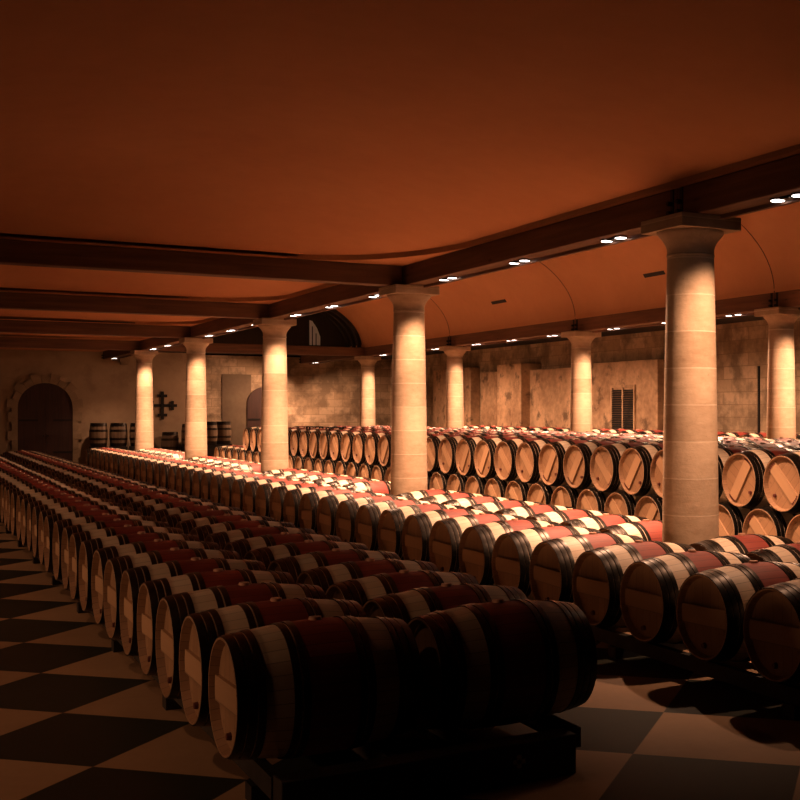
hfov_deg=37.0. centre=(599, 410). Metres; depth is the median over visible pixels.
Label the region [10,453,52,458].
wine barrel
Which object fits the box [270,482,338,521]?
wine barrel
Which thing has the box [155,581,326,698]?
wine barrel
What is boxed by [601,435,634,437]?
wine barrel
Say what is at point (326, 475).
wine barrel
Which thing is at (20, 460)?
wine barrel
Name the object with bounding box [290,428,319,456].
wine barrel
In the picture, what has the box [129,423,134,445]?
barrel
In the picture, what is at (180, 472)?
wine barrel
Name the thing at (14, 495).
wine barrel
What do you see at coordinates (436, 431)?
wine barrel
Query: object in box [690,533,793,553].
wine barrel
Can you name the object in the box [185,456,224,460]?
wine barrel
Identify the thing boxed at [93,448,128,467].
wine barrel
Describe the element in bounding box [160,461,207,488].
wine barrel
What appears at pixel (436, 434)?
wine barrel
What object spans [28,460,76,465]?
wine barrel
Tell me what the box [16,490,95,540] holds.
wine barrel
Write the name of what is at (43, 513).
wine barrel
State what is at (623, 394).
shutter
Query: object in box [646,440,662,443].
wine barrel
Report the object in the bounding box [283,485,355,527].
wine barrel
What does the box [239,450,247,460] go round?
wine barrel
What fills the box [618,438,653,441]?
wine barrel
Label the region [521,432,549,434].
wine barrel
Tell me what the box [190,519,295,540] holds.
wine barrel
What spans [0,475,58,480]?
wine barrel
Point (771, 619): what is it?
wine barrel
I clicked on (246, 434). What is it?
wine barrel
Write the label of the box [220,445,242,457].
wine barrel
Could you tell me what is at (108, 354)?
timber beam
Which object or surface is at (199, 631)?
wine barrel
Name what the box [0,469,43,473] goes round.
wine barrel
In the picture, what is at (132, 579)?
wine barrel
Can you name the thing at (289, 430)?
wine barrel
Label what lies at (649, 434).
wine barrel
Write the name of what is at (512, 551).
wine barrel
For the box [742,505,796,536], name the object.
wine barrel
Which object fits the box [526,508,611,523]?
wine barrel
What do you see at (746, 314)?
rail
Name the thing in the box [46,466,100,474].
wine barrel
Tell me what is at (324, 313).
trim
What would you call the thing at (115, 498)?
wine barrel
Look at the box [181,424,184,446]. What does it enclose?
barrel
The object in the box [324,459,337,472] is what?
wine barrel
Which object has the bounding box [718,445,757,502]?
wine barrel
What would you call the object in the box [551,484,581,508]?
wine barrel
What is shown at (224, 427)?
barrel
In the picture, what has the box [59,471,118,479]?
wine barrel
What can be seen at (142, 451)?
wine barrel
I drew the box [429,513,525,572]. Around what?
wine barrel
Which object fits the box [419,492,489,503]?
wine barrel
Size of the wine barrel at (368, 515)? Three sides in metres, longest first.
0.950 x 0.724 x 0.710 m
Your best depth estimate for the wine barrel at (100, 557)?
9.59 m
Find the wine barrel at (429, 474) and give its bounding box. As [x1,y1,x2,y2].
[427,471,433,489]
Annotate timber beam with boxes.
[0,239,401,286]
[0,292,267,318]
[0,320,190,337]
[0,337,139,350]
[101,350,129,359]
[140,337,179,349]
[155,343,363,355]
[191,318,254,337]
[268,284,380,318]
[299,355,354,363]
[364,336,449,355]
[402,188,677,285]
[448,319,575,345]
[574,293,774,330]
[675,154,799,214]
[774,289,799,307]
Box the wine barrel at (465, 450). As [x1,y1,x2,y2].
[456,435,501,476]
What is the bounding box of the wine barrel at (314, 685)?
[208,615,422,759]
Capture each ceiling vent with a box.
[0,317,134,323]
[491,299,505,304]
[643,270,664,277]
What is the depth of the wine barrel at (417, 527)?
12.69 m
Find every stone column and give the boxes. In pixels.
[130,350,157,449]
[179,337,212,458]
[253,318,296,472]
[354,356,380,426]
[379,284,439,495]
[439,346,470,427]
[561,331,600,431]
[641,211,740,544]
[754,307,799,438]
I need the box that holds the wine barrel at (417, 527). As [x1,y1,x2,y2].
[402,508,494,561]
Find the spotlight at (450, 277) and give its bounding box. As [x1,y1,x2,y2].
[439,276,456,280]
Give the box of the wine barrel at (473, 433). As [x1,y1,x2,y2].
[455,432,479,434]
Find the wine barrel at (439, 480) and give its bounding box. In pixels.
[430,471,450,489]
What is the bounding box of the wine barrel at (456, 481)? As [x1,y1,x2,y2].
[447,473,468,491]
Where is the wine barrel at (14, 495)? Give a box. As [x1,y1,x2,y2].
[10,487,87,535]
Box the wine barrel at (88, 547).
[79,531,199,611]
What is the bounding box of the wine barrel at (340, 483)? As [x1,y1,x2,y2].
[326,478,384,486]
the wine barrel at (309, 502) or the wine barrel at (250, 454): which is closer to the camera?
the wine barrel at (309, 502)
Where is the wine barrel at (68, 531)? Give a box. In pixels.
[61,519,169,589]
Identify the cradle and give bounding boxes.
[325,427,343,429]
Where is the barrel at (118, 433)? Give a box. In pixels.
[109,423,127,446]
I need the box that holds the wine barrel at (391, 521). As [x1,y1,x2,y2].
[377,503,464,559]
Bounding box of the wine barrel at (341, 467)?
[335,460,348,474]
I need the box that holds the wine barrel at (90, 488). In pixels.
[86,482,155,491]
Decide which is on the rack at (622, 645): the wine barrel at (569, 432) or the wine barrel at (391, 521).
the wine barrel at (391, 521)
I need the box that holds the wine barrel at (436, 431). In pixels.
[430,431,450,433]
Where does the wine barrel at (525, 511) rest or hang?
on the rack at (622, 645)
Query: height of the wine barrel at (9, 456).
0.709 m
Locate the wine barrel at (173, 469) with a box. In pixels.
[168,463,218,489]
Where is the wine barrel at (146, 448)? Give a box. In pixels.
[134,448,167,451]
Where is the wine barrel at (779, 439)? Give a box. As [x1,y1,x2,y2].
[766,437,798,441]
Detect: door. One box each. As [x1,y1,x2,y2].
[6,373,82,462]
[247,387,261,427]
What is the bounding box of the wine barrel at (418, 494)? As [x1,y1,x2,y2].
[397,489,465,499]
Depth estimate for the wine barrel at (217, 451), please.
33.84 m
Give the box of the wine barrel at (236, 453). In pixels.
[233,448,243,458]
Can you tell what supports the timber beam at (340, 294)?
on the stone column at (408, 413)
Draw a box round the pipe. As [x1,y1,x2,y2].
[757,366,759,432]
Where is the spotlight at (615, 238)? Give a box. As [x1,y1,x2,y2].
[600,236,626,241]
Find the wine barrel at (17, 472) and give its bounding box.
[0,471,48,475]
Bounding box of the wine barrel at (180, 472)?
[176,464,225,492]
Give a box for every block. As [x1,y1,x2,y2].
[109,446,127,449]
[207,444,217,455]
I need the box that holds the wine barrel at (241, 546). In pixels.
[224,532,341,558]
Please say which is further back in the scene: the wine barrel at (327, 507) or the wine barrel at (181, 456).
the wine barrel at (181, 456)
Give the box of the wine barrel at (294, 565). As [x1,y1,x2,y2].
[268,548,400,583]
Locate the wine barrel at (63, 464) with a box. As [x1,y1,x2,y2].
[38,463,90,471]
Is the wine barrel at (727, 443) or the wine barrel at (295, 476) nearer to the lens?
the wine barrel at (727, 443)
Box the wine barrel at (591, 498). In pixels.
[576,487,610,510]
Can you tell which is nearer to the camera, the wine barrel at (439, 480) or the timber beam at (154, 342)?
the wine barrel at (439, 480)
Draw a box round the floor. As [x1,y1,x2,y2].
[0,522,799,799]
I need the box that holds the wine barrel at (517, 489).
[505,479,531,500]
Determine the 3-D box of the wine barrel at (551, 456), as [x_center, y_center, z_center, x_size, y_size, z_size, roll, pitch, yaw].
[-0.333,0.761,16.881,0.950,0.711,0.698,0,0,-31]
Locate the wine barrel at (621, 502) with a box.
[604,490,642,515]
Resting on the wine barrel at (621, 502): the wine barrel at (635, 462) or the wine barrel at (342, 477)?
the wine barrel at (635, 462)
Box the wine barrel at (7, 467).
[0,466,35,469]
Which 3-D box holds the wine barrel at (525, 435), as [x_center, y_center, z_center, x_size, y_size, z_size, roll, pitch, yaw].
[-1.312,0.761,20.555,0.950,0.715,0.702,0,-1,-31]
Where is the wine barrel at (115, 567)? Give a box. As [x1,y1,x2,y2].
[103,547,240,639]
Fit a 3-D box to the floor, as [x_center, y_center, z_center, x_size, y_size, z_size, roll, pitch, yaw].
[-5.452,2.010,21.246,21.070,0.100,46.000,0,0,-31]
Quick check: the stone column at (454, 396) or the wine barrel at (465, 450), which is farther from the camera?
the stone column at (454, 396)
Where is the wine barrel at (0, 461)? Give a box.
[0,461,22,463]
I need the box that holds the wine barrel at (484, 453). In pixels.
[474,436,521,478]
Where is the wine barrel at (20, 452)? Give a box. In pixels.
[6,452,45,456]
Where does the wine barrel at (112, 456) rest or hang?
on the rack at (622, 645)
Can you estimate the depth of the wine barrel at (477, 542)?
11.37 m
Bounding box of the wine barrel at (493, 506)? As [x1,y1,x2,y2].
[466,499,543,512]
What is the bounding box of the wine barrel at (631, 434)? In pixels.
[611,433,638,435]
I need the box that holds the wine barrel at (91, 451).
[89,448,124,466]
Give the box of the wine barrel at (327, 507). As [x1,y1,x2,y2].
[316,491,393,535]
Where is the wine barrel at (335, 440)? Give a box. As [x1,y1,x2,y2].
[330,430,364,460]
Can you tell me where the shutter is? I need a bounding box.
[610,385,635,429]
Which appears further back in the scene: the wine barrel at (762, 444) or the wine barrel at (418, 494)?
the wine barrel at (418, 494)
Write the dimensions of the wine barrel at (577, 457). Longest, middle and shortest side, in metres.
0.950 x 0.726 x 0.713 m
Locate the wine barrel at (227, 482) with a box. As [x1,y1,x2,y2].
[221,473,281,506]
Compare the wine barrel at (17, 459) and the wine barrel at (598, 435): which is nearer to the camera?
the wine barrel at (598, 435)
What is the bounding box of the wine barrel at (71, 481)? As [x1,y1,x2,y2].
[69,475,131,483]
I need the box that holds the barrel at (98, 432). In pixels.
[89,423,107,446]
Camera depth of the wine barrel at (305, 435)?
26.65 m
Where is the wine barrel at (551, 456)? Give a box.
[538,439,591,486]
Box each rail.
[149,343,180,351]
[202,326,257,338]
[284,297,384,319]
[309,358,353,363]
[374,349,438,356]
[424,234,650,287]
[463,335,560,346]
[592,313,753,332]
[720,197,799,218]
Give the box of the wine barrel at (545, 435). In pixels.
[524,434,555,437]
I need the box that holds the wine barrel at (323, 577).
[296,558,439,593]
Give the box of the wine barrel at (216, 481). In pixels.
[210,471,268,502]
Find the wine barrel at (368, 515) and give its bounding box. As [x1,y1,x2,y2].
[355,499,438,550]
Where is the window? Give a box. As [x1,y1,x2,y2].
[308,320,320,345]
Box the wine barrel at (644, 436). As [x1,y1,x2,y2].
[626,435,658,438]
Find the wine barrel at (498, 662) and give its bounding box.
[407,599,596,729]
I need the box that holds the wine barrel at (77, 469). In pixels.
[50,468,105,476]
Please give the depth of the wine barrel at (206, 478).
21.18 m
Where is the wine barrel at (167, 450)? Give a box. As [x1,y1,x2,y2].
[149,450,181,453]
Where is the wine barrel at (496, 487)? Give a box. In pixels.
[484,477,509,497]
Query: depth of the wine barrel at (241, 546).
10.09 m
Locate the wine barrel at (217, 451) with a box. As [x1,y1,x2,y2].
[214,445,237,456]
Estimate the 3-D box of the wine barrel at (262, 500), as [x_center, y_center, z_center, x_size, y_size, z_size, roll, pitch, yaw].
[-4.798,1.428,18.101,0.950,0.714,0.701,0,1,-31]
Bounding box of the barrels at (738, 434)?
[332,425,799,439]
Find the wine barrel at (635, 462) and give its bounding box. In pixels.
[619,442,662,495]
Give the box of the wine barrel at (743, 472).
[722,447,799,508]
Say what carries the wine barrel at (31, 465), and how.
on the rack at (464, 764)
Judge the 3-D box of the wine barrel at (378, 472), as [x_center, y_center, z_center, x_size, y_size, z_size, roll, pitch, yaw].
[-3.924,1.348,22.814,0.950,0.713,0.700,0,1,-31]
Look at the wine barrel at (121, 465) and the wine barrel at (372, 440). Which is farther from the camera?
the wine barrel at (121, 465)
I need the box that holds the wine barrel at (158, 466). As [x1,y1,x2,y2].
[154,460,201,485]
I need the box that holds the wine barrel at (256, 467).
[231,463,260,472]
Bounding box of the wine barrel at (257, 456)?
[253,451,260,462]
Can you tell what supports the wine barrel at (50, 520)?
on the rack at (464, 764)
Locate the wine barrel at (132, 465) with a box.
[129,456,171,478]
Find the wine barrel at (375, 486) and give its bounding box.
[342,480,390,493]
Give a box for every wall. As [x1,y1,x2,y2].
[0,349,389,463]
[212,313,345,346]
[390,316,799,433]
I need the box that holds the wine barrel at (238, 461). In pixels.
[215,460,259,465]
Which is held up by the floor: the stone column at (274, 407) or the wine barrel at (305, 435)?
the stone column at (274, 407)
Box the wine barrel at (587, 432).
[572,431,596,433]
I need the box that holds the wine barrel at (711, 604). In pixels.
[676,560,799,661]
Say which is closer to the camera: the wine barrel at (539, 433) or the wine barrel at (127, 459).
the wine barrel at (539, 433)
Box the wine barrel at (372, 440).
[365,432,390,465]
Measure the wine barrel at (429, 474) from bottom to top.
0.708 m
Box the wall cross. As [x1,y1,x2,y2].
[153,391,176,419]
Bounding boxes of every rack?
[0,519,580,799]
[591,626,799,720]
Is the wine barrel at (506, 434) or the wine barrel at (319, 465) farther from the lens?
the wine barrel at (319, 465)
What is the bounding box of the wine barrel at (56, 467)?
[41,465,94,472]
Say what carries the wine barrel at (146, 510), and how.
on the rack at (464, 764)
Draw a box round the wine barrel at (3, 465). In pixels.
[0,465,31,467]
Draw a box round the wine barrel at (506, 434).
[491,433,518,436]
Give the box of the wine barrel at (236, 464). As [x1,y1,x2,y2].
[223,462,260,467]
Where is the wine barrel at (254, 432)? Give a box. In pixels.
[250,428,260,451]
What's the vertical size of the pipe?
2.678 m
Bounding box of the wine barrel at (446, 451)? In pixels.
[438,434,481,474]
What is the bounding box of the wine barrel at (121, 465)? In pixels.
[119,454,160,475]
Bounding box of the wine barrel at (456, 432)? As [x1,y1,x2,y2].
[440,431,467,434]
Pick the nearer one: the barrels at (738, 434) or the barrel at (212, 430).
the barrels at (738, 434)
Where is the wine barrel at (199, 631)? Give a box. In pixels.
[179,597,366,726]
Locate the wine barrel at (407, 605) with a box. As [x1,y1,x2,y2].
[363,583,526,623]
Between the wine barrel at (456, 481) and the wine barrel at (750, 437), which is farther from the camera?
the wine barrel at (456, 481)
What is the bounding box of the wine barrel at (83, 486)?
[81,479,148,489]
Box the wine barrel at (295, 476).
[285,471,340,478]
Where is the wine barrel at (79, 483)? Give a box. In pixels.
[75,477,140,487]
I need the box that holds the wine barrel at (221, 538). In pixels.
[205,525,315,549]
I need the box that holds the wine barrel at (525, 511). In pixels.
[494,504,575,517]
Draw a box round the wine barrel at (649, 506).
[634,493,662,520]
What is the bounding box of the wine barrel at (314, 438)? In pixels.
[309,429,341,458]
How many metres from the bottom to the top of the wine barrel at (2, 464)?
0.723 m
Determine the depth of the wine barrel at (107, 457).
30.97 m
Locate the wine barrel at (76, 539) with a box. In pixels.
[69,525,182,599]
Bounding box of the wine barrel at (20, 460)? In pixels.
[19,456,63,462]
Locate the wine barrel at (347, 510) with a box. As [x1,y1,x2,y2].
[336,495,416,542]
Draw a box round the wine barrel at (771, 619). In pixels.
[743,578,799,683]
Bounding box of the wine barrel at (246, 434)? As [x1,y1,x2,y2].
[243,426,260,450]
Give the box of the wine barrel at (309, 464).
[304,457,315,469]
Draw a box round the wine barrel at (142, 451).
[138,449,173,452]
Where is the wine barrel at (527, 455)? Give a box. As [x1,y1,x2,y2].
[516,438,566,483]
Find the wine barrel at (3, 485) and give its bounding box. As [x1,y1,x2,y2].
[0,479,69,522]
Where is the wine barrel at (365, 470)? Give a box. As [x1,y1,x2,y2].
[359,463,373,478]
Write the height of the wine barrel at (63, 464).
0.710 m
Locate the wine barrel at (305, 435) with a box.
[299,428,330,457]
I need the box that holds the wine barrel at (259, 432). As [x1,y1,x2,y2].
[257,429,260,451]
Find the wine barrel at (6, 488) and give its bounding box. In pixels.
[4,481,74,526]
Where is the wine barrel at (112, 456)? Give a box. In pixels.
[109,452,148,472]
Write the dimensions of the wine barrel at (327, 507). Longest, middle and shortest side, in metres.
0.950 x 0.724 x 0.711 m
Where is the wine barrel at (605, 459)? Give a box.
[590,441,653,492]
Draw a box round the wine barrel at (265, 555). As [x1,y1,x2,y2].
[244,540,368,569]
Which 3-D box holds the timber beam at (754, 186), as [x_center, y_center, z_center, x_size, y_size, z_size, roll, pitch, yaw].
[2.616,-1.920,7.869,0.362,0.280,6.942,0,0,-31]
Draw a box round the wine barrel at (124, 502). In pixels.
[118,493,197,506]
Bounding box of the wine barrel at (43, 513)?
[38,504,131,564]
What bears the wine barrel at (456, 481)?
on the rack
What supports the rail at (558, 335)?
attached to the timber beam at (553, 328)
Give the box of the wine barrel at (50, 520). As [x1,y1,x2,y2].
[44,508,141,572]
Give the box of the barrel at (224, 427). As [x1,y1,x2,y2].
[216,421,231,443]
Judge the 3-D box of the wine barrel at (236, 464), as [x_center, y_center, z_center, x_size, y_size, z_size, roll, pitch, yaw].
[-7.426,1.429,24.505,0.950,0.709,0.696,0,0,-31]
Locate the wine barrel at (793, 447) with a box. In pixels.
[777,444,799,449]
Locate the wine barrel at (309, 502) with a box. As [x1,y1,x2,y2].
[299,488,371,533]
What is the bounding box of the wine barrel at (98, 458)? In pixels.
[96,449,129,468]
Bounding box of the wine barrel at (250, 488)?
[243,477,306,512]
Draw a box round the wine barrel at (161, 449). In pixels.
[143,449,174,452]
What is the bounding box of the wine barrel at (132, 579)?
[119,557,266,656]
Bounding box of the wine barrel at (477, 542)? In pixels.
[459,518,561,585]
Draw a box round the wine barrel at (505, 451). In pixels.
[494,437,543,480]
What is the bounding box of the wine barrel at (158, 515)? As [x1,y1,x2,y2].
[150,504,240,520]
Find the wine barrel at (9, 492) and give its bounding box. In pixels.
[7,484,80,530]
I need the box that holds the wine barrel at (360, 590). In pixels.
[326,570,478,607]
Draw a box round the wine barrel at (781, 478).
[763,451,799,513]
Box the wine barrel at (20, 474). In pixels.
[0,473,52,477]
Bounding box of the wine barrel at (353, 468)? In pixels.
[347,461,361,476]
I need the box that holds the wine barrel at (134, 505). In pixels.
[128,496,211,510]
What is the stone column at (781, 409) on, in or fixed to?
on the floor
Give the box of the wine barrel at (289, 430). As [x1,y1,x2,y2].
[288,428,311,454]
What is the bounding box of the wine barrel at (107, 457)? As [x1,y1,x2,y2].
[105,451,141,471]
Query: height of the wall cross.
1.010 m
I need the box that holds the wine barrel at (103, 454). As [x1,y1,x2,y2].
[101,450,136,469]
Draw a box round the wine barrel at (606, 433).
[589,432,617,434]
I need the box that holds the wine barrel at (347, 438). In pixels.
[341,430,376,462]
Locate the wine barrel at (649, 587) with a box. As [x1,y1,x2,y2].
[620,549,750,643]
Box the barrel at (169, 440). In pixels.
[161,432,178,450]
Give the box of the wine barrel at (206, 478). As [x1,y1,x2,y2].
[201,469,257,499]
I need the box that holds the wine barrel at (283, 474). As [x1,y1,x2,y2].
[273,469,326,476]
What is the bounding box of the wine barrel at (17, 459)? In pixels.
[16,455,60,461]
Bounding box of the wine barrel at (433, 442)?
[427,434,461,471]
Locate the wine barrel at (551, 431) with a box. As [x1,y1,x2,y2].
[535,430,561,432]
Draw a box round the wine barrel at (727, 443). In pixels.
[718,441,747,446]
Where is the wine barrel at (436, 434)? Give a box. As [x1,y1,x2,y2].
[427,433,448,436]
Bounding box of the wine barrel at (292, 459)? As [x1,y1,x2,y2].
[288,455,296,468]
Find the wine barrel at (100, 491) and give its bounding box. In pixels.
[94,484,165,495]
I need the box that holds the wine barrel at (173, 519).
[161,509,256,527]
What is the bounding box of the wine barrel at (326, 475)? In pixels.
[298,473,350,481]
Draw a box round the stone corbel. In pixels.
[119,356,129,364]
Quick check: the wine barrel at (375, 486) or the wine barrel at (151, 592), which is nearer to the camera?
the wine barrel at (151, 592)
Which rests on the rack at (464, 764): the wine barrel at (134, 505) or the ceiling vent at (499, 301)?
the wine barrel at (134, 505)
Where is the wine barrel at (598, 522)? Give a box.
[560,513,649,529]
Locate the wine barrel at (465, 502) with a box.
[441,495,514,507]
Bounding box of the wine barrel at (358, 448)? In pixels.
[352,431,388,463]
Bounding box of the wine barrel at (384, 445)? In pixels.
[378,434,390,466]
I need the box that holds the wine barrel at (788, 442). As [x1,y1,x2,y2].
[768,440,799,445]
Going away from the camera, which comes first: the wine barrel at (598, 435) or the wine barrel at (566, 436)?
the wine barrel at (566, 436)
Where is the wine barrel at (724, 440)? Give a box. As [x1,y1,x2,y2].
[718,438,744,442]
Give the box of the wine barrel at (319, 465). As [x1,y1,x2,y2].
[314,458,326,471]
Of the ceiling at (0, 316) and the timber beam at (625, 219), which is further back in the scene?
the ceiling at (0, 316)
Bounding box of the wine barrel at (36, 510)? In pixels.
[32,500,121,557]
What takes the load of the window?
in the wall at (330, 335)
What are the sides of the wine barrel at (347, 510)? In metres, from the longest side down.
0.950 x 0.724 x 0.711 m
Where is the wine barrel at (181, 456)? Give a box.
[166,453,184,459]
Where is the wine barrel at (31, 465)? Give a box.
[30,461,79,467]
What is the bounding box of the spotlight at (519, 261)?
[509,259,529,263]
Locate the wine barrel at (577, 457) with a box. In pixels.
[563,440,619,489]
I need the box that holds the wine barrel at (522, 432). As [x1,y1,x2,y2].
[509,431,532,434]
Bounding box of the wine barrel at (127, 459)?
[124,455,165,476]
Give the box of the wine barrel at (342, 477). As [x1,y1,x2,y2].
[313,475,369,483]
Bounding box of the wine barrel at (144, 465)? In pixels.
[141,458,183,481]
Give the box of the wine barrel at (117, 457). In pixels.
[114,453,154,474]
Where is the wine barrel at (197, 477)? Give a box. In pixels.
[192,467,247,498]
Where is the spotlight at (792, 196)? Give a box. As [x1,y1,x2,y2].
[770,192,799,201]
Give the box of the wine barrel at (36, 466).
[35,462,84,469]
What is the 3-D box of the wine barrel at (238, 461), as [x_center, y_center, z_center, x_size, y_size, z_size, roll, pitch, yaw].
[-7.809,1.428,25.162,0.950,0.712,0.699,0,1,-31]
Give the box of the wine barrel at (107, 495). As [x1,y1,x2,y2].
[102,487,176,498]
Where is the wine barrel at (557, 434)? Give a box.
[539,432,567,435]
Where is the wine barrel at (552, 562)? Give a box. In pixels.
[529,532,645,603]
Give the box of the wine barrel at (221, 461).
[207,459,251,464]
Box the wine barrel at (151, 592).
[137,568,294,675]
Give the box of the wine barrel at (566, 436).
[544,435,577,438]
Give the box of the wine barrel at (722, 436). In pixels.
[718,435,739,438]
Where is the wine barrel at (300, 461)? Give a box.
[295,456,305,468]
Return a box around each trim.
[222,374,250,445]
[320,311,350,346]
[325,310,355,346]
[330,309,360,346]
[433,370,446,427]
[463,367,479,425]
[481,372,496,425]
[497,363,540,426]
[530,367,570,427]
[540,262,574,311]
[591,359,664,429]
[741,224,774,291]
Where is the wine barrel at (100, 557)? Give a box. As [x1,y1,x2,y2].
[91,539,220,624]
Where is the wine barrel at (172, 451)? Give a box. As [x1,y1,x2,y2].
[155,451,183,454]
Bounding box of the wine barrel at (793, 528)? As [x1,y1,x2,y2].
[785,514,799,542]
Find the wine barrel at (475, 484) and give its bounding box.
[465,475,488,493]
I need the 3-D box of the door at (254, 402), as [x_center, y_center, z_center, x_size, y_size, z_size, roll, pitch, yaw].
[-12.597,0.536,43.745,1.272,2.847,0.095,0,0,-31]
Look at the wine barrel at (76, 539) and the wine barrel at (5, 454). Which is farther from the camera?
the wine barrel at (5, 454)
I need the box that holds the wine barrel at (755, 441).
[741,439,775,443]
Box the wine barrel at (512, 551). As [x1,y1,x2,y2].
[492,525,600,600]
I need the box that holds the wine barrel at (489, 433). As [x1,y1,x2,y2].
[476,432,499,435]
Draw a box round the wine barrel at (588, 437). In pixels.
[567,436,600,439]
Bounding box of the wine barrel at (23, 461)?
[21,457,66,463]
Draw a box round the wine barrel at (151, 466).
[147,459,194,483]
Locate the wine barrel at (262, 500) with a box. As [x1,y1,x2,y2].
[255,480,321,516]
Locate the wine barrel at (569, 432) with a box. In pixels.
[553,431,577,433]
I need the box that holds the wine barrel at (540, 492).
[527,481,555,504]
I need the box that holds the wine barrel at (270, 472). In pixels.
[262,468,313,474]
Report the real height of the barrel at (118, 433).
0.817 m
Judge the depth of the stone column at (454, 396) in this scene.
32.07 m
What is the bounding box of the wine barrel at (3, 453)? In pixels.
[2,450,37,454]
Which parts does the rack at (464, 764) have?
rail, rail, rail, rail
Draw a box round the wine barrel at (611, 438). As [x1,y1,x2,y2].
[592,437,625,440]
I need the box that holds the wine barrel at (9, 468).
[0,468,38,470]
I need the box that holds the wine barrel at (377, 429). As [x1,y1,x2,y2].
[365,428,387,430]
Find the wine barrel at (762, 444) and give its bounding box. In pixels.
[745,442,786,447]
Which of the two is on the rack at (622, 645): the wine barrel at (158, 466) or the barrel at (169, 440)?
the wine barrel at (158, 466)
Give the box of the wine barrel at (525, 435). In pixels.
[506,434,536,437]
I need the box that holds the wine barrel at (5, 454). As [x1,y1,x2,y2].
[4,451,41,455]
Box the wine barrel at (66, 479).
[63,473,124,481]
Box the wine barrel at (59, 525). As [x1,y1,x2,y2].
[52,513,155,580]
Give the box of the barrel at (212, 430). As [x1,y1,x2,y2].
[207,422,217,444]
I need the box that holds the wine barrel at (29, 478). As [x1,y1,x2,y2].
[0,477,62,518]
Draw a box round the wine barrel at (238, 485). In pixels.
[231,475,293,510]
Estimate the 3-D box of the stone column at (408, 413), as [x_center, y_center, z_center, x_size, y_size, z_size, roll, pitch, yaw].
[-2.755,0.090,16.804,0.670,3.739,0.670,0,0,-31]
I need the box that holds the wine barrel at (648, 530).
[598,519,661,541]
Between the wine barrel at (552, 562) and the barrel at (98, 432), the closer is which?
the wine barrel at (552, 562)
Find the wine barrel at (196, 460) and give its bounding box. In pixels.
[192,457,231,461]
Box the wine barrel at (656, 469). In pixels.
[650,446,719,497]
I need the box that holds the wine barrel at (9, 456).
[8,453,48,457]
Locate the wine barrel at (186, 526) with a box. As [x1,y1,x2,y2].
[176,514,275,533]
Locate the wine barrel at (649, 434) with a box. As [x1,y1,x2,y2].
[633,433,659,436]
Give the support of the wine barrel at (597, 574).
on the rack at (622, 645)
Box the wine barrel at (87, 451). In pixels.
[85,447,118,464]
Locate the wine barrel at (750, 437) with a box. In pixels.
[737,436,768,439]
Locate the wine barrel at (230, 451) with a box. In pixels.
[226,447,243,458]
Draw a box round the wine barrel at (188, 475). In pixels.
[183,466,236,495]
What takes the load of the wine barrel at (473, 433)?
on the barrels at (738, 434)
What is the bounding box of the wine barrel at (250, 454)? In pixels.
[246,450,254,461]
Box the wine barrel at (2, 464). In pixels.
[0,463,29,466]
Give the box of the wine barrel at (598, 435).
[580,434,610,436]
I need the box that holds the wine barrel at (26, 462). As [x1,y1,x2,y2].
[25,458,70,464]
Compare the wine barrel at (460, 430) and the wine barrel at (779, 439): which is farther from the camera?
the wine barrel at (460, 430)
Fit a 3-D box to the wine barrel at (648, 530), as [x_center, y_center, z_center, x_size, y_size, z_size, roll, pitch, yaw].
[0.456,1.429,11.508,0.950,0.710,0.697,0,0,-31]
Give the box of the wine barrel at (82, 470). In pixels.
[54,469,111,477]
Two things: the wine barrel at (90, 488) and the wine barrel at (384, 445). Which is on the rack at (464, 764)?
the wine barrel at (90, 488)
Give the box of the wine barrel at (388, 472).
[385,466,390,481]
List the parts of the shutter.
louvre panel, louvre panel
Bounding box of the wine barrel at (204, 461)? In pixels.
[199,458,243,462]
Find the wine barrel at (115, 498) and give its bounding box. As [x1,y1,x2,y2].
[111,490,187,502]
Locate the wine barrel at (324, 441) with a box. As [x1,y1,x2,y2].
[319,429,350,459]
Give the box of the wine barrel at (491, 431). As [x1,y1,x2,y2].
[475,430,498,432]
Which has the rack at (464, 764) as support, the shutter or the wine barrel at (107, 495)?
the wine barrel at (107, 495)
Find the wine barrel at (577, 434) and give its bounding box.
[560,433,588,436]
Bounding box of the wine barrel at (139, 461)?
[135,457,178,479]
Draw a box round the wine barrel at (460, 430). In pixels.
[445,429,470,431]
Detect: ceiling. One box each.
[0,0,799,358]
[0,316,122,321]
[325,309,361,346]
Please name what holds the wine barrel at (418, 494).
on the rack at (622, 645)
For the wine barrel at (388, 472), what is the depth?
22.11 m
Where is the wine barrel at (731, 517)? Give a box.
[719,501,752,536]
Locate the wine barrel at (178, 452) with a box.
[160,452,184,455]
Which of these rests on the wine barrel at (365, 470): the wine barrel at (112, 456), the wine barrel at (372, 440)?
the wine barrel at (372, 440)
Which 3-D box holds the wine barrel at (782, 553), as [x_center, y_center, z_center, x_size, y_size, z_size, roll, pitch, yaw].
[1.629,1.428,9.553,0.950,0.724,0.710,0,1,-31]
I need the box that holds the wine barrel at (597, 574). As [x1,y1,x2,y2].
[572,540,694,627]
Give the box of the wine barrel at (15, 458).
[13,454,56,459]
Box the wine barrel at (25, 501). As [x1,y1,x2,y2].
[21,493,103,545]
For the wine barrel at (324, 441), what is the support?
on the wine barrel at (330, 465)
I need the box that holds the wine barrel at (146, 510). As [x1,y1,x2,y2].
[137,500,224,515]
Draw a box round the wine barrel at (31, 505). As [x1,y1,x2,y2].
[27,496,112,551]
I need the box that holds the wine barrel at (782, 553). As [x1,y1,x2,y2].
[744,541,799,563]
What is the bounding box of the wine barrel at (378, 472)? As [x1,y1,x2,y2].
[371,464,387,479]
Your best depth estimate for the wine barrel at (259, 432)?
29.91 m
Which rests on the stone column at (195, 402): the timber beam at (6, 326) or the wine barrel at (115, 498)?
the timber beam at (6, 326)

